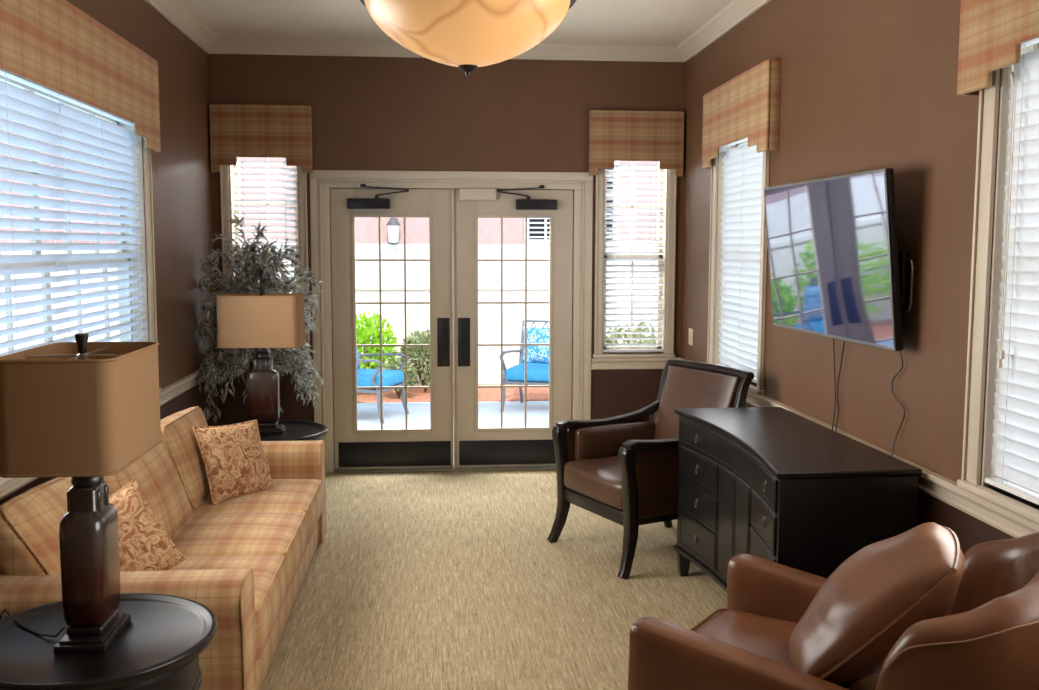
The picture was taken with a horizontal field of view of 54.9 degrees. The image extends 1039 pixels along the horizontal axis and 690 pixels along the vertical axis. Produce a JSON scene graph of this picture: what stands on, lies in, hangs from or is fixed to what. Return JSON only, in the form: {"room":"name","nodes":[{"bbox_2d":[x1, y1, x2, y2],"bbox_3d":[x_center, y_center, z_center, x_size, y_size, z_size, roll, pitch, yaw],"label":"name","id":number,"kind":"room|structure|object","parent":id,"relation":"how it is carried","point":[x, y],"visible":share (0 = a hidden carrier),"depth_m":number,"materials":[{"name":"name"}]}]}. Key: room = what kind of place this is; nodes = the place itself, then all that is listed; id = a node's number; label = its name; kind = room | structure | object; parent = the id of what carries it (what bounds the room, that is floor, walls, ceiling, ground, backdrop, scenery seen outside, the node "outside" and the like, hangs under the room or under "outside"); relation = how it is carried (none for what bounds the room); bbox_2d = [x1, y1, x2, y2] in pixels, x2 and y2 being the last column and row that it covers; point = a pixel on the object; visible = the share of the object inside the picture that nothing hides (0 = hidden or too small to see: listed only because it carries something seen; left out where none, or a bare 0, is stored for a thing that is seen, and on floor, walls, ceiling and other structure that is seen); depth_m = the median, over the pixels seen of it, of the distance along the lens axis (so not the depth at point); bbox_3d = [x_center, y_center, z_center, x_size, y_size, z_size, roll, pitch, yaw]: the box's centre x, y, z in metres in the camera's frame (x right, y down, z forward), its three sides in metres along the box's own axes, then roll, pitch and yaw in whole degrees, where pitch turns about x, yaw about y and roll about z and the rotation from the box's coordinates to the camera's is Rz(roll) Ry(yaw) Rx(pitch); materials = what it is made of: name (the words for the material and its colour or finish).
{"room":"living room","nodes":[
{"label":"living room","id":0,"kind":"room"},
{"bbox_2d":[0,0,217,505],"bbox_3d":[-1.970,-0.159,2.812,0.160,3.235,9.400,0,6,-5],"label":"wall","id":1,"kind":"structure","parent":0,"point":[181,172],"depth_m":6.44,"materials":[{"name":"paint"}]},
{"bbox_2d":[0,0,160,151],"bbox_3d":[-1.994,-1.238,4.422,0.075,0.515,2.690,0,6,-5],"label":"window valance","id":2,"kind":"object","parent":1,"relation":"attached to","point":[55,45],"visible":0.98,"depth_m":4.47,"materials":[{"name":"beige fabric"}]},
{"bbox_2d":[0,75,161,478],"bbox_3d":[-2.095,-0.422,4.502,0.200,1.674,2.645,0,6,-5],"label":"window","id":3,"kind":"structure","parent":1,"relation":"in","point":[145,158],"depth_m":5.69,"materials":[{"name":"white wood"}]},
{"bbox_2d":[0,68,146,356],"bbox_3d":[-2.055,-0.396,4.508,0.071,1.538,2.438,0,6,-5],"label":"window blind","id":4,"kind":"object","parent":3,"relation":"attached to","point":[18,105],"visible":0.7,"depth_m":4.54,"materials":[{"name":"white plastic"}]},
{"bbox_2d":[0,368,206,499],"bbox_3d":[-1.873,0.624,2.898,0.038,0.090,9.400,0,6,-5],"label":"trim","id":5,"kind":"structure","parent":1,"relation":"attached to","point":[8,486],"depth_m":6.06,"materials":[{"name":"beige wood"}]},
{"bbox_2d":[145,0,217,53],"bbox_3d":[-1.839,-1.719,2.668,0.095,0.099,9.400,0,6,-5],"label":"trim","id":6,"kind":"structure","parent":1,"relation":"attached to","point":[175,12],"depth_m":6.48,"materials":[{"name":"white wood"}]},
{"bbox_2d":[208,54,685,425],"bbox_3d":[-0.519,-0.641,7.709,3.885,3.235,0.160,0,6,-5],"label":"wall","id":7,"kind":"structure","parent":0,"point":[369,113],"depth_m":7.54,"materials":[{"name":"paint"}]},
{"bbox_2d":[209,104,312,172],"bbox_3d":[-1.904,-1.519,7.384,0.730,0.490,0.075,0,6,-5],"label":"window valance","id":8,"kind":"object","parent":7,"relation":"attached to","point":[236,130],"visible":1,"depth_m":7.34,"materials":[{"name":"beige fabric"}]},
{"bbox_2d":[220,157,309,356],"bbox_3d":[-1.909,-0.715,7.563,0.650,1.654,0.200,0,6,-5],"label":"window","id":9,"kind":"structure","parent":7,"relation":"in","point":[226,191],"depth_m":7.48,"materials":[{"name":"beige wood"}]},
{"bbox_2d":[231,157,298,352],"bbox_3d":[-1.907,-0.695,7.534,0.483,1.538,0.052,0,6,-5],"label":"window blind","id":10,"kind":"object","parent":9,"relation":"attached to","point":[284,169],"visible":0.34,"depth_m":7.50,"materials":[{"name":"white plastic"}]},
{"bbox_2d":[218,361,312,371],"bbox_3d":[-1.928,0.161,7.567,0.721,0.090,0.038,0,6,-5],"label":"trim","id":11,"kind":"structure","parent":7,"relation":"attached to","point":[312,361],"depth_m":7.58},
{"bbox_2d":[330,184,453,469],"bbox_3d":[-0.965,-0.124,7.643,0.914,2.182,0.109,0,6,-5],"label":"door","id":12,"kind":"structure","parent":7,"relation":"in","point":[432,447],"depth_m":7.66,"materials":[{"name":"beige wood"}]},
{"bbox_2d":[210,38,683,61],"bbox_3d":[-0.504,-2.187,7.427,3.563,0.099,0.095,0,6,-5],"label":"trim","id":13,"kind":"structure","parent":7,"relation":"attached to","point":[249,46],"depth_m":7.39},
{"bbox_2d":[310,170,592,472],"bbox_3d":[-0.509,-0.172,7.721,2.132,2.300,0.150,0,6,-5],"label":"trim","id":14,"kind":"structure","parent":7,"relation":"attached to","point":[321,181],"depth_m":7.61,"materials":[{"name":"beige wood"}]},
{"bbox_2d":[453,185,572,468],"bbox_3d":[-0.050,-0.129,7.721,0.921,2.184,0.109,0,6,-5],"label":"door","id":15,"kind":"structure","parent":7,"relation":"in","point":[474,447],"depth_m":7.73,"materials":[{"name":"beige wood"}]},
{"bbox_2d":[459,188,495,199],"bbox_3d":[-0.317,-1.139,7.576,0.280,0.085,0.060,0,6,-5],"label":"sensor","id":16,"kind":"object","parent":15,"relation":"attached to","point":[464,194],"visible":1,"depth_m":7.55,"materials":[{"name":"beige plastic"}]},
{"bbox_2d":[593,161,676,357],"bbox_3d":[0.888,-0.732,7.800,0.645,1.654,0.200,0,6,-5],"label":"window","id":17,"kind":"structure","parent":7,"relation":"in","point":[670,187],"depth_m":7.76,"materials":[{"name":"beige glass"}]},
{"bbox_2d":[603,161,665,351],"bbox_3d":[0.892,-0.711,7.762,0.478,1.538,0.071,0,6,-5],"label":"window blind","id":18,"kind":"object","parent":17,"relation":"attached to","point":[615,172],"visible":0.93,"depth_m":7.78,"materials":[{"name":"white plastic"}]},
{"bbox_2d":[591,357,680,368],"bbox_3d":[0.911,0.144,7.808,0.706,0.090,0.038,0,6,-5],"label":"trim","id":19,"kind":"structure","parent":7,"relation":"attached to","point":[596,363],"depth_m":7.80,"materials":[{"name":"beige wood"}]},
{"bbox_2d":[589,110,684,176],"bbox_3d":[0.891,-1.533,7.621,0.720,0.485,0.075,0,6,-5],"label":"window valance","id":20,"kind":"object","parent":7,"relation":"attached to","point":[614,135],"visible":1,"depth_m":7.58,"materials":[{"name":"beige fabric"}]},
{"bbox_2d":[179,0,732,45],"bbox_3d":[-0.110,-1.839,2.804,3.885,0.120,9.720,0,6,-5],"label":"ceiling","id":21,"kind":"structure","parent":0,"point":[587,22],"depth_m":6.66,"materials":[{"name":"paint"}]},
{"bbox_2d":[360,0,576,76],"bbox_3d":[-0.156,-1.305,3.004,0.668,0.981,0.668,0,6,-5],"label":"pendant light","id":22,"kind":"object","parent":21,"relation":"hanging from","point":[467,35],"visible":1,"depth_m":2.88,"materials":[{"name":"beige glass"}]},
{"bbox_2d":[261,469,726,689],"bbox_3d":[-0.118,1.500,3.135,3.885,0.120,9.720,0,6,-5],"label":"floor","id":23,"kind":"structure","parent":0,"point":[418,580],"depth_m":5.03,"materials":[{"name":"carpet"}]},
{"bbox_2d":[0,593,217,689],"bbox_3d":[-1.270,1.151,3.002,0.716,0.592,0.716,0,6,-5],"label":"side table","id":24,"kind":"object","parent":23,"relation":"on","point":[161,645],"visible":0.83,"depth_m":2.91,"materials":[{"name":"black wood"}]},
{"bbox_2d":[0,333,162,653],"bbox_3d":[-1.487,0.703,2.962,0.758,1.480,0.520,0,6,-5],"label":"table lamp","id":25,"kind":"object","parent":24,"relation":"on","point":[84,411],"visible":1,"depth_m":2.82,"materials":[{"name":"fabric"}]},
{"bbox_2d":[0,406,325,689],"bbox_3d":[-1.500,0.842,4.623,1.016,0.828,2.610,0,6,-5],"label":"plaid sofa","id":26,"kind":"object","parent":23,"relation":"on","point":[249,556],"visible":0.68,"depth_m":4.20,"materials":[{"name":"beige fabric"}]},
{"bbox_2d":[0,477,110,575],"bbox_3d":[-1.720,0.743,3.826,0.363,0.431,0.754,0,6,1],"label":"cushion","id":27,"kind":"object","parent":26,"relation":"on","point":[29,522],"depth_m":3.51,"materials":[{"name":"beige fabric"}]},
{"bbox_2d":[103,443,191,538],"bbox_3d":[-1.689,0.683,4.475,0.300,0.458,0.727,0,6,-5],"label":"cushion","id":28,"kind":"object","parent":26,"relation":"on","point":[155,473],"depth_m":4.46,"materials":[{"name":"beige fabric"}]},
{"bbox_2d":[109,479,186,571],"bbox_3d":[-1.580,0.790,3.847,0.549,0.493,0.240,-3,6,-26],"label":"throw pillow","id":29,"kind":"object","parent":26,"relation":"on","point":[144,545],"visible":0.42,"depth_m":3.85,"materials":[{"name":"brown fabric"}]},
{"bbox_2d":[160,407,209,508],"bbox_3d":[-1.762,0.599,5.248,0.305,0.469,0.716,0,6,-5],"label":"cushion","id":30,"kind":"object","parent":26,"relation":"on","point":[178,437],"depth_m":5.06,"materials":[{"name":"beige fabric"}]},
{"bbox_2d":[166,555,285,657],"bbox_3d":[-1.302,1.029,3.950,0.680,0.244,0.717,0,6,-5],"label":"seat cushion","id":31,"kind":"object","parent":26,"relation":"on","point":[269,571],"depth_m":4.04,"materials":[{"name":"beige fabric"}]},
{"bbox_2d":[192,419,273,503],"bbox_3d":[-1.496,0.614,5.279,0.221,0.413,0.426,5,7,39],"label":"throw pillow","id":32,"kind":"object","parent":26,"relation":"on","point":[235,463],"visible":0.87,"depth_m":5.19,"materials":[{"name":"brown fabric"}]},
{"bbox_2d":[172,511,306,590],"bbox_3d":[-1.362,0.961,4.645,0.680,0.245,0.714,0,6,-5],"label":"seat cushion","id":33,"kind":"object","parent":26,"relation":"on","point":[202,533],"depth_m":4.55,"materials":[{"name":"beige fabric"}]},
{"bbox_2d":[193,479,322,542],"bbox_3d":[-1.420,0.890,5.338,0.680,0.245,0.715,0,6,-5],"label":"seat cushion","id":34,"kind":"object","parent":26,"relation":"on","point":[300,495],"depth_m":5.16,"materials":[{"name":"beige fabric"}]},
{"bbox_2d":[195,214,323,423],"bbox_3d":[-1.822,0.061,7.068,0.871,1.958,0.898,0,6,-5],"label":"potted plant","id":35,"kind":"object","parent":23,"relation":"on","point":[249,268],"visible":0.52,"depth_m":6.93,"materials":[{"name":"plant"}]},
{"bbox_2d":[230,420,327,440],"bbox_3d":[-1.562,0.824,6.298,0.716,0.592,0.716,0,6,-5],"label":"side table","id":36,"kind":"object","parent":23,"relation":"on","point":[296,430],"visible":0.28,"depth_m":6.27,"materials":[{"name":"black wood"}]},
{"bbox_2d":[215,287,305,433],"bbox_3d":[-1.602,0.092,6.242,0.504,0.911,0.326,0,6,-5],"label":"table lamp","id":37,"kind":"object","parent":36,"relation":"on","point":[261,320],"visible":0.97,"depth_m":6.08,"materials":[{"name":"fabric"}]},
{"bbox_2d":[547,359,753,578],"bbox_3d":[0.747,0.659,5.748,0.912,1.068,0.786,-3,6,-28],"label":"wooden armchair","id":38,"kind":"object","parent":23,"relation":"on","point":[622,470],"visible":0.72,"depth_m":5.69,"materials":[{"name":"brown wood"}]},
{"bbox_2d":[653,365,741,439],"bbox_3d":[1.011,0.451,5.872,0.235,0.592,0.644,-3,6,-28],"label":"cushion","id":39,"kind":"object","parent":38,"relation":"on","point":[683,386],"depth_m":5.89,"materials":[{"name":"leather"}]},
{"bbox_2d":[674,407,921,592],"bbox_3d":[1.180,0.849,4.608,0.576,0.890,1.514,0,6,-6],"label":"dresser","id":40,"kind":"object","parent":23,"relation":"on","point":[775,484],"visible":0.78,"depth_m":4.18,"materials":[{"name":"brown wood"}]},
{"bbox_2d":[628,532,1038,689],"bbox_3d":[1.028,0.974,2.992,1.193,0.959,0.915,4,7,34],"label":"armchair","id":41,"kind":"object","parent":23,"relation":"on","point":[987,637],"visible":0.88,"depth_m":2.84,"materials":[{"name":"brown leather"}]},
{"bbox_2d":[788,523,965,684],"bbox_3d":[1.029,0.754,2.913,0.471,0.477,0.493,2,6,16],"label":"leather pillow","id":42,"kind":"object","parent":41,"relation":"on","point":[846,631],"visible":0.89,"depth_m":2.73,"materials":[{"name":"brown leather"}]},
{"bbox_2d":[680,0,1038,554],"bbox_3d":[1.742,-0.181,3.127,0.160,3.235,9.400,0,6,-5],"label":"wall","id":43,"kind":"structure","parent":0,"point":[866,85],"depth_m":4.32,"materials":[{"name":"paint"}]},
{"bbox_2d":[688,328,692,345],"bbox_3d":[1.284,-0.062,7.517,0.010,0.124,0.120,0,6,-5],"label":"wall switch","id":44,"kind":"object","parent":43,"relation":"attached to","point":[690,335],"visible":1,"depth_m":7.50,"materials":[{"name":"beige plastic"}]},
{"bbox_2d":[677,0,770,62],"bbox_3d":[1.619,-1.740,2.961,0.095,0.099,9.400,0,6,-5],"label":"trim","id":45,"kind":"structure","parent":43,"relation":"attached to","point":[735,12],"depth_m":6.56,"materials":[{"name":"white wood"}]},
{"bbox_2d":[707,141,769,394],"bbox_3d":[1.446,-0.597,6.353,0.200,1.674,1.160,0,6,-5],"label":"window","id":46,"kind":"structure","parent":43,"relation":"in","point":[717,163],"depth_m":6.80,"materials":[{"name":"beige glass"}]},
{"bbox_2d":[717,137,762,383],"bbox_3d":[1.415,-0.570,6.353,0.052,1.538,0.953,0,6,-5],"label":"window blind","id":47,"kind":"object","parent":46,"relation":"attached to","point":[743,166],"visible":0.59,"depth_m":6.38,"materials":[{"name":"white plastic"}]},
{"bbox_2d":[702,59,780,168],"bbox_3d":[1.353,-1.401,6.225,0.075,0.500,1.350,0,6,-5],"label":"window valance","id":48,"kind":"object","parent":43,"relation":"attached to","point":[746,105],"visible":0.99,"depth_m":5.92,"materials":[{"name":"beige fabric"}]},
{"bbox_2d":[677,357,1038,537],"bbox_3d":[1.641,0.603,3.196,0.038,0.090,9.400,0,6,-5],"label":"trim","id":49,"kind":"structure","parent":43,"relation":"attached to","point":[940,487],"depth_m":3.67,"materials":[{"name":"beige wood"}]},
{"bbox_2d":[897,243,913,312],"bbox_3d":[1.525,-0.331,4.425,0.049,0.324,0.919,0,6,-5],"label":"mount","id":50,"kind":"object","parent":43,"relation":"attached to","point":[904,260],"visible":0.22,"depth_m":4.03,"materials":[{"name":"black metal"}]},
{"bbox_2d":[764,168,904,456],"bbox_3d":[1.435,0.062,4.654,0.177,1.649,1.328,-1,6,-7],"label":"television","id":51,"kind":"object","parent":50,"relation":"attached to","point":[832,241],"visible":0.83,"depth_m":4.42,"materials":[{"name":"black plastic"}]},
{"bbox_2d":[957,43,1038,523],"bbox_3d":[1.784,-0.207,2.397,0.200,1.679,2.340,0,6,-5],"label":"window","id":52,"kind":"structure","parent":43,"relation":"in","point":[989,106],"depth_m":3.48,"materials":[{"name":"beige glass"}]},
{"bbox_2d":[985,37,1038,504],"bbox_3d":[1.744,-0.177,2.396,0.071,1.538,2.123,0,6,-5],"label":"window blind","id":53,"kind":"object","parent":52,"relation":"attached to","point":[1016,449],"visible":0.87,"depth_m":3.34,"materials":[{"name":"white plastic"}]},
{"bbox_2d":[957,0,1038,95],"bbox_3d":[1.687,-1.019,2.308,0.075,0.515,2.450,0,6,-5],"label":"window valance","id":54,"kind":"object","parent":43,"relation":"attached to","point":[992,32],"visible":1,"depth_m":3.33,"materials":[{"name":"beige fabric"}]},
{"label":"outside","id":55,"kind":"structure","parent":0,"visible":0},
{"bbox_2d":[357,401,548,434],"bbox_3d":[-0.098,1.599,2.995,28.000,0.210,17.100,0,6,-5],"label":"ground","id":56,"kind":"structure","parent":55,"point":[489,414],"depth_m":10.56,"materials":[{"name":"concrete"}]},
{"bbox_2d":[356,343,408,422],"bbox_3d":[-1.646,0.283,10.417,0.806,0.947,0.665,2,6,17],"label":"patio chair","id":57,"kind":"object","parent":56,"relation":"on","point":[365,377],"visible":0.34,"depth_m":10.18,"materials":[{"name":"metal"}]},
{"bbox_2d":[356,343,360,368],"bbox_3d":[-1.819,0.077,10.450,0.188,0.427,0.520,2,6,17],"label":"pillow","id":58,"kind":"object","parent":57,"relation":"on","point":[358,356],"depth_m":10.58,"materials":[{"name":"blue fabric"}]},
{"bbox_2d":[357,369,403,386],"bbox_3d":[-1.578,0.349,10.402,0.619,0.168,0.580,2,6,17],"label":"seat cushion","id":59,"kind":"object","parent":57,"relation":"on","point":[365,377],"depth_m":10.18,"materials":[{"name":"blue fabric"}]},
{"bbox_2d":[499,320,548,411],"bbox_3d":[0.218,0.230,11.003,0.665,0.947,0.806,2,6,17],"label":"patio chair","id":60,"kind":"object","parent":56,"relation":"on","point":[537,356],"visible":0.56,"depth_m":11.07,"materials":[{"name":"metal"}]},
{"bbox_2d":[505,363,548,381],"bbox_3d":[0.197,0.299,10.941,0.580,0.168,0.619,2,6,17],"label":"seat cushion","id":61,"kind":"object","parent":60,"relation":"on","point":[536,372],"depth_m":10.70,"materials":[{"name":"blue fabric"}]},
{"bbox_2d":[520,326,548,363],"bbox_3d":[0.272,0.012,11.156,0.520,0.427,0.188,2,6,17],"label":"pillow","id":62,"kind":"object","parent":60,"relation":"on","point":[535,354],"depth_m":11.12,"materials":[{"name":"blue fabric"}]},
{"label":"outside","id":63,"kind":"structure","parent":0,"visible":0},
{"bbox_2d":[357,384,548,402],"bbox_3d":[-0.877,0.683,12.116,28.000,0.230,1.300,0,6,-5],"label":"bed","id":64,"kind":"object","parent":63,"point":[533,393],"depth_m":11.83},
{"bbox_2d":[356,311,399,393],"bbox_3d":[-1.853,0.082,11.871,0.867,1.014,0.837,0,6,-5],"label":"shrub","id":65,"kind":"object","parent":64,"relation":"on","point":[363,333],"visible":0.37,"depth_m":11.79,"materials":[{"name":"green plant"}]},
{"bbox_2d":[382,357,416,398],"bbox_3d":[-1.389,0.376,11.534,0.436,0.497,0.425,0,6,-5],"label":"shrub","id":66,"kind":"object","parent":64,"relation":"on","point":[394,365],"visible":0.38,"depth_m":11.49,"materials":[{"name":"green plant"}]},
{"bbox_2d":[399,329,429,391],"bbox_3d":[-1.147,0.183,12.052,0.690,0.780,0.683,0,6,-5],"label":"shrub","id":67,"kind":"object","parent":64,"relation":"on","point":[413,352],"visible":0.53,"depth_m":11.94,"materials":[{"name":"green plant"}]},
{"bbox_2d":[606,322,656,346],"bbox_3d":[1.418,0.127,12.210,1.066,0.874,1.135,0,6,-5],"label":"shrub","id":68,"kind":"object","parent":64,"relation":"on","point":[640,323],"visible":0.17,"depth_m":12.11,"materials":[{"name":"green plant"}]},
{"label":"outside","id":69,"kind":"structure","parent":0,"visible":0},
{"bbox_2d":[0,118,757,384],"bbox_3d":[-0.934,-1.589,12.624,18.000,4.650,0.235,0,6,-5],"label":"wall","id":70,"kind":"structure","parent":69,"point":[366,272],"depth_m":12.60,"materials":[{"name":"white paint"}]},
{"bbox_2d":[386,217,399,244],"bbox_3d":[-1.560,-1.427,12.387,0.180,0.371,0.229,0,6,-5],"label":"wall lantern","id":71,"kind":"object","parent":70,"relation":"attached to","point":[393,224],"visible":0.98,"depth_m":12.32,"materials":[{"name":"glass"}]},
{"bbox_2d":[523,161,619,243],"bbox_3d":[0.653,-1.899,12.711,1.210,1.231,0.190,0,6,-5],"label":"window","id":72,"kind":"structure","parent":70,"relation":"in","point":[538,229],"depth_m":12.72,"materials":[{"name":"white paint"}]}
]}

